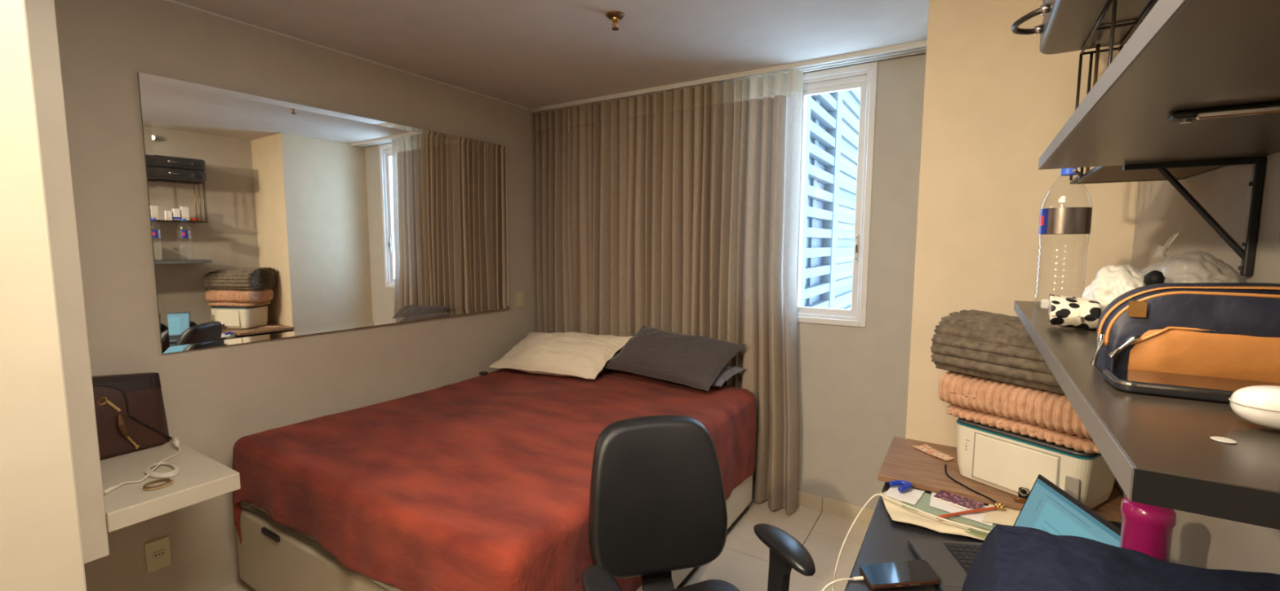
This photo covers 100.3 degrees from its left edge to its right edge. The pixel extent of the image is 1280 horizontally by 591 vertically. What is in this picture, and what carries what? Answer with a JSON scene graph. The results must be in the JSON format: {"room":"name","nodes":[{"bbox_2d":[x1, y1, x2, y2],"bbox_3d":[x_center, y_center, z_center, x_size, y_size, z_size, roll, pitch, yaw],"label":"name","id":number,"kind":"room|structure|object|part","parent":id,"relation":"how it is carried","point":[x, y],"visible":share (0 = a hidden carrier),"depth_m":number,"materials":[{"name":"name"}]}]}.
{"room":"bedroom","nodes":[
{"label":"bedroom","id":0,"kind":"room"},
{"bbox_2d":[54,0,537,590],"bbox_3d":[-2.276,0.112,1.909,0.100,2.600,5.600,4,7,32],"label":"wall","id":1,"kind":"structure","parent":0,"point":[214,397],"depth_m":2.42,"materials":[{"name":"grey paint"}]},
{"bbox_2d":[144,535,171,573],"bbox_3d":[-2.049,1.101,2.273,0.013,0.130,0.082,4,7,32],"label":"wall outlet","id":2,"kind":"object","parent":1,"relation":"attached to","point":[157,552],"visible":1,"depth_m":2.27,"materials":[{"name":"beige plastic"}]},
{"bbox_2d":[152,549,165,559],"bbox_3d":[-2.045,1.100,2.272,0.004,0.028,0.040,4,7,32],"label":"socket","id":3,"kind":"object","parent":2,"relation":"attached to","point":[157,553],"depth_m":2.27,"materials":[{"name":"beige plastic"}]},
{"bbox_2d":[100,439,240,532],"bbox_3d":[-1.821,0.664,1.959,0.679,0.062,0.349,4,7,32],"label":"wall shelf","id":4,"kind":"object","parent":1,"relation":"attached to","point":[200,477],"visible":0.64,"depth_m":1.86,"materials":[{"name":"white paint"}]},
{"bbox_2d":[91,372,171,460],"bbox_3d":[-2.043,0.457,2.079,0.128,0.326,0.339,4,7,32],"label":"handbag","id":5,"kind":"object","parent":4,"relation":"on","point":[131,415],"visible":0.68,"depth_m":2.09,"materials":[{"name":"brown leather"}]},
{"bbox_3d":[-1.984,0.574,2.091,0.010,0.063,0.039,3,6,27],"label":"zip pull","id":6,"kind":"part","parent":5,"relation":"part of","materials":[{"name":"gold metal"}]},
{"bbox_2d":[102,435,181,495],"bbox_3d":[-1.755,0.610,1.975,0.166,0.042,0.473,-1,6,-16],"label":"cable","id":7,"kind":"object","parent":4,"relation":"on","point":[175,439],"visible":0.99,"depth_m":1.90,"materials":[{"name":"white plastic"}]},
{"bbox_3d":[-1.740,0.616,1.980,0.141,0.027,0.359,-1,6,-15],"label":"cord","id":8,"kind":"part","parent":7,"relation":"part of","materials":[{"name":"white plastic"}]},
{"bbox_2d":[142,478,173,490],"bbox_3d":[-1.637,0.641,1.817,0.072,0.013,0.080,4,7,32],"label":"tie","id":9,"kind":"object","parent":4,"relation":"on","point":[145,486],"visible":1,"depth_m":1.81,"materials":[{"name":"beige fabric"}]},
{"bbox_2d":[137,71,510,353],"bbox_3d":[-1.476,-0.403,3.001,0.054,1.142,1.945,4,7,32],"label":"wall mirror","id":10,"kind":"object","parent":1,"relation":"attached to","point":[270,219],"visible":1,"depth_m":2.68,"materials":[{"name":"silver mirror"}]},
{"bbox_2d":[165,0,530,110],"bbox_3d":[-2.227,-1.175,1.754,0.006,0.008,5.600,4,7,32],"label":"trim","id":11,"kind":"structure","parent":1,"relation":"attached to","point":[171,1],"depth_m":2.73,"materials":[{"name":"white paint"}]},
{"bbox_2d":[516,291,524,307],"bbox_3d":[-0.898,0.033,4.016,0.016,0.116,0.070,4,7,32],"label":"light switch","id":12,"kind":"object","parent":1,"relation":"attached to","point":[520,296],"visible":1,"depth_m":4.01,"materials":[{"name":"beige plastic"}]},
{"bbox_2d":[217,497,869,590],"bbox_3d":[-0.824,1.560,1.140,3.535,0.120,5.800,4,7,32],"label":"floor","id":13,"kind":"structure","parent":0,"point":[743,562],"depth_m":2.81,"materials":[{"name":"tile"}]},
{"bbox_2d":[0,0,109,590],"bbox_3d":[-2.125,0.230,0.797,1.320,2.585,1.862,4,7,32],"label":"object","id":14,"kind":"object","parent":13,"relation":"on","point":[53,518],"visible":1,"depth_m":1.06,"materials":[{"name":"white paint"}]},
{"bbox_2d":[236,474,752,590],"bbox_3d":[-0.589,0.982,2.818,1.745,0.699,2.002,4,7,32],"label":"bed","id":15,"kind":"object","parent":13,"relation":"on","point":[273,556],"visible":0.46,"depth_m":2.25,"materials":[{"name":"wood"}]},
{"bbox_3d":[-1.553,1.006,2.248,0.140,0.026,0.015,4,7,32],"label":"pull handle","id":16,"kind":"part","parent":15,"relation":"part of","materials":[{"name":"black plastic"}]},
{"bbox_3d":[-0.578,0.787,2.814,1.721,0.311,1.945,4,7,32],"label":"mattress","id":17,"kind":"part","parent":15,"relation":"part of","materials":[{"name":"beige fabric"}]},
{"bbox_3d":[-1.104,1.186,2.007,1.745,0.350,0.030,4,7,32],"label":"panel","id":18,"kind":"part","parent":15,"relation":"part of","materials":[{"name":"fabric"}]},
{"bbox_2d":[232,368,756,590],"bbox_3d":[-0.579,0.864,2.781,1.758,0.567,2.006,4,7,32],"label":"throw blanket","id":19,"kind":"object","parent":15,"relation":"on","point":[481,482],"visible":0.78,"depth_m":2.13,"materials":[{"name":"red fabric"}]},
{"bbox_2d":[479,371,488,375],"bbox_3d":[-1.045,0.519,3.568,0.060,0.018,0.060,4,7,32],"label":"gadget","id":20,"kind":"object","parent":19,"relation":"on","point":[482,373],"visible":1,"depth_m":3.55,"materials":[{"name":"black plastic"}]},
{"bbox_2d":[488,332,633,379],"bbox_3d":[-0.560,0.388,3.587,0.912,0.251,0.503,4,7,32],"label":"pillow","id":21,"kind":"object","parent":19,"relation":"on","point":[577,354],"visible":1,"depth_m":3.49,"materials":[{"name":"beige fabric"}]},
{"bbox_2d":[598,356,613,374],"bbox_3d":[-0.522,0.451,3.702,0.830,0.127,0.430,4,7,32],"label":"pillow","id":22,"kind":"object","parent":19,"relation":"on","point":[603,369],"visible":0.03,"depth_m":3.50,"materials":[{"name":"grey fabric"}]},
{"bbox_2d":[631,364,746,386],"bbox_3d":[0.295,0.467,3.311,0.670,0.147,0.232,4,7,32],"label":"pillow","id":23,"kind":"object","parent":19,"relation":"on","point":[727,372],"visible":0.15,"depth_m":3.17,"materials":[{"name":"grey fabric"}]},
{"bbox_2d":[603,325,746,391],"bbox_3d":[0.179,0.368,3.293,0.884,0.288,0.312,4,7,32],"label":"pillow","id":24,"kind":"object","parent":23,"relation":"on","point":[696,362],"visible":0.99,"depth_m":3.18,"materials":[{"name":"grey fabric"}]},
{"bbox_2d":[581,415,815,590],"bbox_3d":[0.128,0.951,1.598,0.728,1.006,0.688,4,7,32],"label":"office chair","id":25,"kind":"object","parent":13,"relation":"on","point":[658,507],"visible":1,"depth_m":1.77,"materials":[{"name":"black plastic"}]},
{"bbox_3d":[-0.097,0.791,1.415,0.092,0.046,0.270,-2,6,-23],"label":"armrest","id":26,"kind":"part","parent":25,"relation":"part of","materials":[{"name":"plastic"}]},
{"bbox_3d":[0.057,0.680,1.810,0.478,0.510,0.161,-1,6,-14],"label":"backrest","id":27,"kind":"part","parent":25,"relation":"part of","materials":[{"name":"black plastic"}]},
{"bbox_3d":[0.171,1.022,1.559,0.470,0.075,0.450,-2,6,-23],"label":"seat","id":28,"kind":"part","parent":25,"relation":"part of","materials":[{"name":"black fabric"}]},
{"bbox_3d":[0.379,0.933,1.640,0.156,0.310,0.094,-2,6,-23],"label":"arm post","id":29,"kind":"part","parent":25,"relation":"part of","materials":[{"name":"black plastic"}]},
{"bbox_3d":[0.444,0.770,1.646,0.092,0.046,0.270,-2,6,-23],"label":"armrest","id":30,"kind":"part","parent":25,"relation":"part of","materials":[{"name":"plastic"}]},
{"bbox_2d":[831,493,989,590],"bbox_3d":[0.703,1.056,1.674,0.634,0.806,0.228,1,6,3],"label":"power cable","id":31,"kind":"object","parent":13,"relation":"on","point":[876,495],"visible":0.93,"depth_m":1.67,"materials":[{"name":"white plastic"}]},
{"bbox_2d":[844,481,988,590],"bbox_3d":[0.784,1.120,1.166,0.678,0.759,2.217,4,7,32],"label":"desk","id":32,"kind":"object","parent":13,"relation":"on","point":[885,540],"visible":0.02,"depth_m":1.53,"materials":[{"name":"black laminate"}]},
{"bbox_2d":[822,576,863,590],"bbox_3d":[0.386,1.101,1.322,0.377,0.777,0.039,-2,6,-25],"label":"charging cable","id":33,"kind":"object","parent":32,"relation":"hanging from","point":[859,578],"visible":1,"depth_m":1.34,"materials":[{"name":"white plastic"}]},
{"bbox_3d":[0.376,1.102,1.317,0.354,0.774,0.037,-3,6,-26],"label":"cord","id":34,"kind":"part","parent":33,"relation":"part of","materials":[{"name":"white plastic"}]},
{"bbox_2d":[859,560,940,589],"bbox_3d":[0.651,0.701,1.344,0.169,0.034,0.087,0,6,3],"label":"phone","id":35,"kind":"object","parent":32,"relation":"on","point":[915,572],"visible":1,"depth_m":1.33,"materials":[{"name":"black glass"}]},
{"bbox_2d":[879,491,990,540],"bbox_3d":[0.873,0.681,1.611,0.152,0.012,0.369,-5,8,-42],"label":"paper","id":36,"kind":"object","parent":32,"relation":"on","point":[897,513],"visible":0.73,"depth_m":1.61,"materials":[{"name":"beige paper"}]},
{"bbox_2d":[964,526,990,538],"bbox_3d":[1.021,0.692,1.511,0.180,0.002,0.080,4,7,32],"label":"folder","id":37,"kind":"object","parent":36,"relation":"on","point":[975,532],"visible":0.2,"depth_m":1.55,"materials":[{"name":"green paper"}]},
{"bbox_2d":[877,436,1123,523],"bbox_3d":[1.245,0.649,1.882,0.692,0.040,0.441,4,7,32],"label":"desk riser","id":38,"kind":"object","parent":32,"relation":"on","point":[926,472],"visible":0.41,"depth_m":1.86,"materials":[{"name":"brown wood"}]},
{"bbox_2d":[912,444,954,461],"bbox_3d":[1.139,0.606,2.064,0.067,0.005,0.150,-2,6,-21],"label":"banknote","id":39,"kind":"object","parent":38,"relation":"on","point":[925,447],"visible":1,"depth_m":2.06,"materials":[{"name":"paper"}]},
{"bbox_2d":[944,463,996,502],"bbox_3d":[1.099,0.639,1.810,0.057,0.019,0.290,0,6,-3],"label":"cable","id":40,"kind":"object","parent":38,"relation":"on","point":[946,473],"visible":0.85,"depth_m":1.77,"materials":[{"name":"plastic"}]},
{"bbox_2d":[1013,487,1028,503],"bbox_3d":[1.197,0.624,1.666,0.054,0.050,0.021,4,7,32],"label":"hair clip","id":41,"kind":"object","parent":38,"relation":"on","point":[1023,494],"visible":0.72,"depth_m":1.66,"materials":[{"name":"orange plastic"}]},
{"bbox_2d":[956,417,1115,509],"bbox_3d":[1.300,0.538,1.773,0.268,0.202,0.388,-3,7,-30],"label":"printer","id":42,"kind":"object","parent":38,"relation":"on","point":[1002,460],"visible":0.62,"depth_m":1.68,"materials":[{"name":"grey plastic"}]},
{"bbox_3d":[1.190,0.549,1.704,0.008,0.150,0.237,-3,7,-31],"label":"door","id":43,"kind":"part","parent":42,"relation":"part of","materials":[{"name":"white plastic"}]},
{"bbox_2d":[946,404,1100,453],"bbox_3d":[1.293,0.416,1.766,0.274,0.049,0.456,-3,7,-31],"label":"folded blanket","id":44,"kind":"object","parent":42,"relation":"on","point":[1060,438],"visible":0.41,"depth_m":1.67,"materials":[{"name":"orange fabric"}]},
{"bbox_2d":[937,371,1092,439],"bbox_3d":[1.287,0.338,1.769,0.304,0.133,0.481,-3,7,-31],"label":"folded blanket","id":45,"kind":"object","parent":44,"relation":"on","point":[1051,411],"visible":0.52,"depth_m":1.69,"materials":[{"name":"orange fabric"}]},
{"bbox_2d":[929,309,1064,394],"bbox_3d":[1.282,0.182,1.772,0.342,0.219,0.482,-3,7,-31],"label":"folded blanket","id":46,"kind":"object","parent":45,"relation":"on","point":[998,347],"visible":0.54,"depth_m":1.75,"materials":[{"name":"grey fabric"}]},
{"bbox_3d":[1.302,0.443,1.765,0.258,0.012,0.381,-3,7,-31],"label":"lid","id":47,"kind":"part","parent":42,"relation":"part of","materials":[{"name":"grey plastic"}]},
{"bbox_2d":[907,474,1120,590],"bbox_3d":[0.904,0.610,1.323,0.334,0.222,0.325,1,6,7],"label":"laptop","id":48,"kind":"object","parent":32,"relation":"on","point":[1047,508],"visible":0.29,"depth_m":1.37,"materials":[{"name":"grey plastic"}]},
{"bbox_3d":[1.031,0.603,1.307,0.079,0.205,0.325,1,6,7],"label":"screen lid","id":49,"kind":"part","parent":48,"relation":"part of","materials":[{"name":"blue plastic"}]},
{"bbox_2d":[1108,520,1121,529],"bbox_3d":[1.221,0.657,1.365,0.180,0.124,0.250,4,7,32],"label":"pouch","id":50,"kind":"object","parent":32,"relation":"on","point":[1117,525],"visible":0.04,"depth_m":1.40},
{"bbox_2d":[961,524,1279,590],"bbox_3d":[0.671,0.551,0.728,0.470,0.406,0.870,4,7,32],"label":"cloth","id":51,"kind":"object","parent":32,"relation":"on","point":[1010,557],"visible":1,"depth_m":0.91,"materials":[{"name":"blue fabric"}]},
{"bbox_2d":[1119,497,1176,562],"bbox_3d":[1.008,0.579,1.076,0.081,0.335,0.081,4,7,32],"label":"tumbler","id":52,"kind":"object","parent":32,"relation":"on","point":[1147,529],"visible":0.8,"depth_m":1.04,"materials":[{"name":"pink plastic"}]},
{"bbox_3d":[1.009,0.427,1.061,0.081,0.030,0.081,4,7,32],"label":"lid","id":53,"kind":"part","parent":52,"relation":"part of","materials":[{"name":"pink plastic"}]},
{"bbox_3d":[0.976,0.684,1.662,0.415,0.010,0.208,4,7,32],"label":"document folder","id":54,"kind":"object","parent":32,"relation":"on","visible":0},
{"bbox_2d":[902,492,1000,530],"bbox_3d":[1.006,0.675,1.655,0.326,0.003,0.146,5,7,38],"label":"folder","id":55,"kind":"object","parent":54,"relation":"on","point":[923,503],"visible":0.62,"depth_m":1.66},
{"bbox_2d":[884,485,924,505],"bbox_3d":[0.877,0.658,1.777,0.099,0.004,0.128,5,7,41],"label":"paper sheet","id":56,"kind":"object","parent":55,"relation":"on","point":[912,496],"visible":0.84,"depth_m":1.77,"materials":[{"name":"white paper"}]},
{"bbox_2d":[888,480,912,492],"bbox_3d":[0.881,0.639,1.803,0.059,0.024,0.063,-2,6,-20],"label":"strap","id":57,"kind":"object","parent":56,"relation":"on","point":[905,486],"visible":1,"depth_m":1.80,"materials":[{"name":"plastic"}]},
{"bbox_2d":[929,492,992,525],"bbox_3d":[1.007,0.668,1.676,0.180,0.003,0.136,4,7,36],"label":"paper sheet","id":58,"kind":"object","parent":55,"relation":"on","point":[979,516],"visible":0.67,"depth_m":1.67,"materials":[{"name":"white paper"}]},
{"bbox_2d":[933,490,984,510],"bbox_3d":[1.019,0.658,1.709,0.068,0.008,0.126,-5,7,-40],"label":"booklet","id":59,"kind":"object","parent":58,"relation":"on","point":[944,496],"visible":0.99,"depth_m":1.70,"materials":[{"name":"purple paper"}]},
{"bbox_2d":[936,502,1005,519],"bbox_3d":[1.014,0.658,1.629,0.246,0.026,0.031,-1,6,-16],"label":"pen","id":60,"kind":"object","parent":58,"relation":"on","point":[997,505],"visible":1,"depth_m":1.64,"materials":[{"name":"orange plastic"}]},
{"bbox_2d":[982,504,1020,525],"bbox_3d":[1.120,0.672,1.612,0.150,0.004,0.138,4,7,32],"label":"sheet","id":61,"kind":"object","parent":55,"relation":"on","point":[1007,517],"visible":0.5,"depth_m":1.62,"materials":[{"name":"beige paper"}]},
{"bbox_2d":[173,0,928,108],"bbox_3d":[-0.814,-1.137,0.873,3.535,0.100,5.800,4,7,32],"label":"ceiling","id":62,"kind":"structure","parent":0,"point":[530,54],"depth_m":2.55,"materials":[{"name":"paint"}]},
{"bbox_2d":[605,10,624,30],"bbox_3d":[-0.108,-1.199,2.343,0.080,0.061,0.080,4,7,32],"label":"sprinkler","id":63,"kind":"object","parent":62,"relation":"attached to","point":[615,15],"visible":1,"depth_m":2.33,"materials":[{"name":"gold metal"}]},
{"bbox_2d":[582,52,926,509],"bbox_3d":[0.699,-0.028,3.430,3.535,2.600,0.140,4,7,32],"label":"wall","id":64,"kind":"structure","parent":0,"point":[853,381],"depth_m":2.98,"materials":[{"name":"paint"}]},
{"bbox_2d":[530,40,926,327],"bbox_3d":[0.372,-0.604,3.464,2.673,1.463,0.235,4,7,32],"label":"window","id":65,"kind":"structure","parent":64,"relation":"in","point":[864,77],"depth_m":3.00,"materials":[{"name":"white metal"}]},
{"bbox_2d":[534,69,803,515],"bbox_3d":[0.073,-0.043,3.624,2.052,2.557,0.166,4,7,33],"label":"curtain","id":66,"kind":"object","parent":65,"relation":"hanging from","point":[682,218],"visible":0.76,"depth_m":3.40,"materials":[{"name":"beige fabric"}]},
{"bbox_3d":[0.344,-1.314,3.344,2.673,0.026,0.120,4,7,32],"label":"curtain rail","id":67,"kind":"part","parent":65,"relation":"part of","materials":[{"name":"white metal"}]},
{"bbox_3d":[0.815,-0.563,3.308,0.384,1.315,0.027,4,7,32],"label":"sash","id":68,"kind":"part","parent":65,"relation":"part of","materials":[{"name":"white metal"}]},
{"bbox_3d":[1.091,-0.542,3.102,0.384,1.315,0.027,4,7,32],"label":"sash","id":69,"kind":"part","parent":65,"relation":"part of","materials":[{"name":"white metal"}]},
{"bbox_3d":[0.948,-0.564,3.195,0.767,1.380,0.086,4,7,32],"label":"frame","id":70,"kind":"part","parent":65,"relation":"part of","materials":[{"name":"white metal"}]},
{"bbox_3d":[0.925,-0.560,3.158,0.827,1.440,0.034,4,7,32],"label":"casing","id":71,"kind":"part","parent":65,"relation":"part of","materials":[{"name":"white metal"}]},
{"bbox_2d":[797,490,875,524],"bbox_3d":[0.377,1.210,3.663,2.680,0.088,0.010,4,7,32],"label":"baseboard","id":72,"kind":"structure","parent":64,"relation":"attached to","point":[831,506],"depth_m":3.17,"materials":[{"name":"tile"}]},
{"bbox_2d":[905,0,1138,447],"bbox_3d":[1.635,0.086,2.311,0.755,2.600,0.780,4,7,32],"label":"wall pillar","id":73,"kind":"structure","parent":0,"point":[993,103],"depth_m":1.99,"materials":[{"name":"beige paint"}]},
{"bbox_2d":[1114,151,1279,574],"bbox_3d":[0.433,0.333,-0.227,0.100,2.600,4.820,4,7,32],"label":"wall","id":74,"kind":"structure","parent":0,"point":[1201,541],"depth_m":1.15,"materials":[{"name":"paint"}]},
{"bbox_2d":[1010,0,1158,54],"bbox_3d":[1.046,-0.734,1.136,0.400,0.186,0.745,4,7,32],"label":"hard case","id":75,"kind":"object","parent":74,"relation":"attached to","point":[1067,25],"visible":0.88,"depth_m":1.31,"materials":[{"name":"plastic"}]},
{"bbox_3d":[1.008,-0.705,1.384,0.077,0.023,0.165,4,7,32],"label":"handle","id":76,"kind":"part","parent":75,"relation":"part of","materials":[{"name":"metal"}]},
{"bbox_2d":[1013,300,1279,529],"bbox_3d":[0.886,0.094,0.904,0.344,0.028,1.402,4,7,32],"label":"wall shelf","id":77,"kind":"object","parent":74,"relation":"attached to","point":[1196,456],"visible":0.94,"depth_m":0.46,"materials":[{"name":"laminate"}]},
{"bbox_2d":[1035,167,1092,306],"bbox_3d":[1.103,-0.149,1.393,0.107,0.363,0.106,4,7,32],"label":"water bottle","id":78,"kind":"object","parent":77,"relation":"on","point":[1057,220],"visible":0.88,"depth_m":1.35,"materials":[{"name":"clear plastic"}]},
{"bbox_2d":[1040,293,1101,328],"bbox_3d":[0.869,0.032,1.078,0.090,0.066,0.135,4,7,32],"label":"pack","id":79,"kind":"object","parent":77,"relation":"on","point":[1063,311],"visible":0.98,"depth_m":1.04},
{"bbox_2d":[1082,264,1146,313],"bbox_3d":[0.999,-0.003,1.114,0.115,0.124,0.172,4,7,32],"label":"plastic bag","id":80,"kind":"object","parent":77,"relation":"on","point":[1111,282],"visible":0.38,"depth_m":1.08,"materials":[{"name":"white plastic"}]},
{"bbox_2d":[1142,270,1164,285],"bbox_3d":[0.983,-0.030,1.021,0.030,0.036,0.040,4,7,32],"label":"scrunchie","id":81,"kind":"object","parent":80,"relation":"on","point":[1154,277],"visible":0.73,"depth_m":1.01,"materials":[{"name":"black fabric"}]},
{"bbox_2d":[1090,282,1279,382],"bbox_3d":[0.775,0.043,0.675,0.342,0.118,0.219,4,7,32],"label":"pouch","id":82,"kind":"object","parent":77,"relation":"on","point":[1220,330],"visible":0.96,"depth_m":0.63,"materials":[{"name":"blue fabric"}]},
{"bbox_3d":[0.588,0.070,0.687,0.016,0.041,0.007,0,6,-5],"label":"zip pull","id":83,"kind":"part","parent":82,"relation":"part of","materials":[{"name":"silver metal"}]},
{"bbox_3d":[0.601,0.063,0.664,0.032,0.032,0.008,3,6,22],"label":"zip pull","id":84,"kind":"part","parent":82,"relation":"part of","materials":[{"name":"silver metal"}]},
{"bbox_2d":[1140,225,1240,283],"bbox_3d":[1.105,-0.040,1.078,0.146,0.205,0.230,4,7,32],"label":"plastic bag","id":85,"kind":"object","parent":77,"relation":"on","point":[1197,266],"visible":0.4,"depth_m":1.02,"materials":[{"name":"white plastic"}]},
{"bbox_2d":[1102,368,1279,403],"bbox_3d":[0.642,0.104,0.592,0.193,0.013,0.086,4,7,32],"label":"tray","id":86,"kind":"object","parent":77,"relation":"on","point":[1162,384],"visible":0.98,"depth_m":0.59,"materials":[{"name":"black plastic"}]},
{"bbox_2d":[1228,385,1279,430],"bbox_3d":[0.584,0.102,0.479,0.078,0.038,0.050,4,7,32],"label":"case","id":87,"kind":"object","parent":77,"relation":"on","point":[1260,405],"visible":1,"depth_m":0.48,"materials":[{"name":"white plastic"}]},
{"bbox_2d":[1069,0,1226,184],"bbox_3d":[1.190,-0.470,1.257,0.259,0.358,0.451,4,7,32],"label":"wire rack","id":88,"kind":"object","parent":74,"relation":"attached to","point":[1106,174],"visible":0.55,"depth_m":1.32,"materials":[{"name":"black metal"}]},
{"bbox_3d":[1.220,-0.497,1.494,0.006,0.344,0.006,1,6,9],"label":"rod","id":89,"kind":"part","parent":88,"relation":"part of","materials":[{"name":"metal"}]},
{"bbox_3d":[1.236,-0.495,1.479,0.006,0.344,0.006,1,6,9],"label":"rod","id":90,"kind":"part","parent":88,"relation":"part of","materials":[{"name":"metal"}]},
{"bbox_3d":[1.206,-0.490,1.423,0.008,0.344,0.008,4,7,32],"label":"rod","id":91,"kind":"part","parent":88,"relation":"part of","materials":[{"name":"brown metal"}]},
{"bbox_3d":[0.993,-0.462,1.133,0.006,0.344,0.006,-4,7,-35],"label":"rod","id":92,"kind":"part","parent":88,"relation":"part of","materials":[{"name":"metal"}]},
{"bbox_3d":[1.204,-0.295,1.265,0.214,0.005,0.439,4,7,32],"label":"board","id":93,"kind":"part","parent":88,"relation":"part of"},
{"bbox_2d":[1038,0,1279,169],"bbox_3d":[0.696,-0.225,0.562,0.342,0.040,1.283,4,7,32],"label":"wall shelf","id":94,"kind":"object","parent":74,"relation":"attached to","point":[1184,55],"depth_m":0.59,"materials":[{"name":"grey wood"}]},
{"bbox_3d":[0.773,-0.216,0.604,0.253,0.014,0.037,4,7,32],"label":"mounting strip","id":95,"kind":"part","parent":94,"relation":"part of","materials":[{"name":"metal"}]},
{"bbox_2d":[1122,156,1266,276],"bbox_3d":[1.087,-0.154,1.066,0.200,0.224,0.018,4,7,32],"label":"shelf bracket","id":96,"kind":"object","parent":74,"relation":"attached to","point":[1247,253],"visible":1,"depth_m":1.02,"materials":[{"name":"black metal"}]},
{"bbox_3d":[1.087,-0.259,1.056,0.198,0.012,0.016,4,7,32],"label":"arm","id":97,"kind":"part","parent":96,"relation":"part of","materials":[{"name":"black plastic"}]},
{"bbox_3d":[1.166,-0.149,1.017,0.014,0.224,0.018,4,7,32],"label":"wall plate","id":98,"kind":"part","parent":96,"relation":"part of","materials":[{"name":"black plastic"}]},
{"label":"outside","id":99,"kind":"structure","parent":0,"visible":0},
{"bbox_2d":[800,88,860,309],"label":"window","id":100,"kind":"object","parent":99,"point":[832,125],"visible":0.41,"depth_m":90.89,"materials":[{"name":"clear glass"}]},
{"bbox_2d":[834,298,851,309],"bbox_3d":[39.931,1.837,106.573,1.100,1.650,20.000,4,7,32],"label":"blind","id":101,"kind":"object","parent":100,"relation":"hanging from","point":[846,304],"depth_m":107.42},
{"bbox_2d":[835,253,853,264],"bbox_3d":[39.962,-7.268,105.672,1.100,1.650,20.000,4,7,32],"label":"blind","id":102,"kind":"object","parent":100,"relation":"hanging from","point":[841,259],"depth_m":104.88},
{"bbox_2d":[835,268,853,280],"bbox_3d":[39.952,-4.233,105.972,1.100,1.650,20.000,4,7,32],"label":"blind","id":103,"kind":"object","parent":100,"relation":"hanging from","point":[841,275],"depth_m":105.29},
{"bbox_2d":[836,238,853,247],"bbox_3d":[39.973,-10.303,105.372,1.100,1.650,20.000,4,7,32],"label":"blind","id":104,"kind":"object","parent":100,"relation":"hanging from","point":[841,242],"depth_m":104.72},
{"bbox_2d":[837,222,854,232],"bbox_3d":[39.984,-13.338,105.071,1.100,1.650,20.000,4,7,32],"label":"blind","id":105,"kind":"object","parent":100,"relation":"hanging from","point":[842,226],"depth_m":104.60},
{"bbox_2d":[838,204,855,217],"bbox_3d":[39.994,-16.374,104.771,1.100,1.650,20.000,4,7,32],"label":"blind","id":106,"kind":"object","parent":100,"relation":"hanging from","point":[842,210],"depth_m":104.15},
{"bbox_2d":[839,171,856,186],"bbox_3d":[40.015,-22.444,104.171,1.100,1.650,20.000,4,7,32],"label":"blind","id":107,"kind":"object","parent":100,"relation":"hanging from","point":[844,176],"depth_m":103.50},
{"bbox_2d":[839,188,856,202],"bbox_3d":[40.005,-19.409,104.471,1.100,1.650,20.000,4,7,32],"label":"blind","id":108,"kind":"object","parent":100,"relation":"hanging from","point":[844,193],"depth_m":103.81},
{"bbox_2d":[840,154,857,171],"bbox_3d":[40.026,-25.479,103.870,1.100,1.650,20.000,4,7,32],"label":"blind","id":109,"kind":"object","parent":100,"relation":"hanging from","point":[844,159],"depth_m":103.25,"materials":[{"name":"white plastic"}]},
{"bbox_2d":[840,137,857,156],"bbox_3d":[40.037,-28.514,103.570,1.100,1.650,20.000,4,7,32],"label":"blind","id":110,"kind":"object","parent":100,"relation":"hanging from","point":[846,143],"depth_m":102.94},
{"bbox_2d":[841,120,858,140],"bbox_3d":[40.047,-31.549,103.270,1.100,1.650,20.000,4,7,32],"label":"blind","id":111,"kind":"object","parent":100,"relation":"hanging from","point":[845,124],"depth_m":102.37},
{"bbox_2d":[842,102,858,124],"bbox_3d":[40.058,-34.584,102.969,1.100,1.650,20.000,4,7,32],"label":"blind","id":112,"kind":"object","parent":100,"relation":"hanging from","point":[846,108],"depth_m":102.20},
{"bbox_2d":[843,90,859,109],"bbox_3d":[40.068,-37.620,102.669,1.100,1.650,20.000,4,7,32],"label":"blind","id":113,"kind":"object","parent":100,"relation":"hanging from","point":[849,93],"depth_m":103.23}
]}

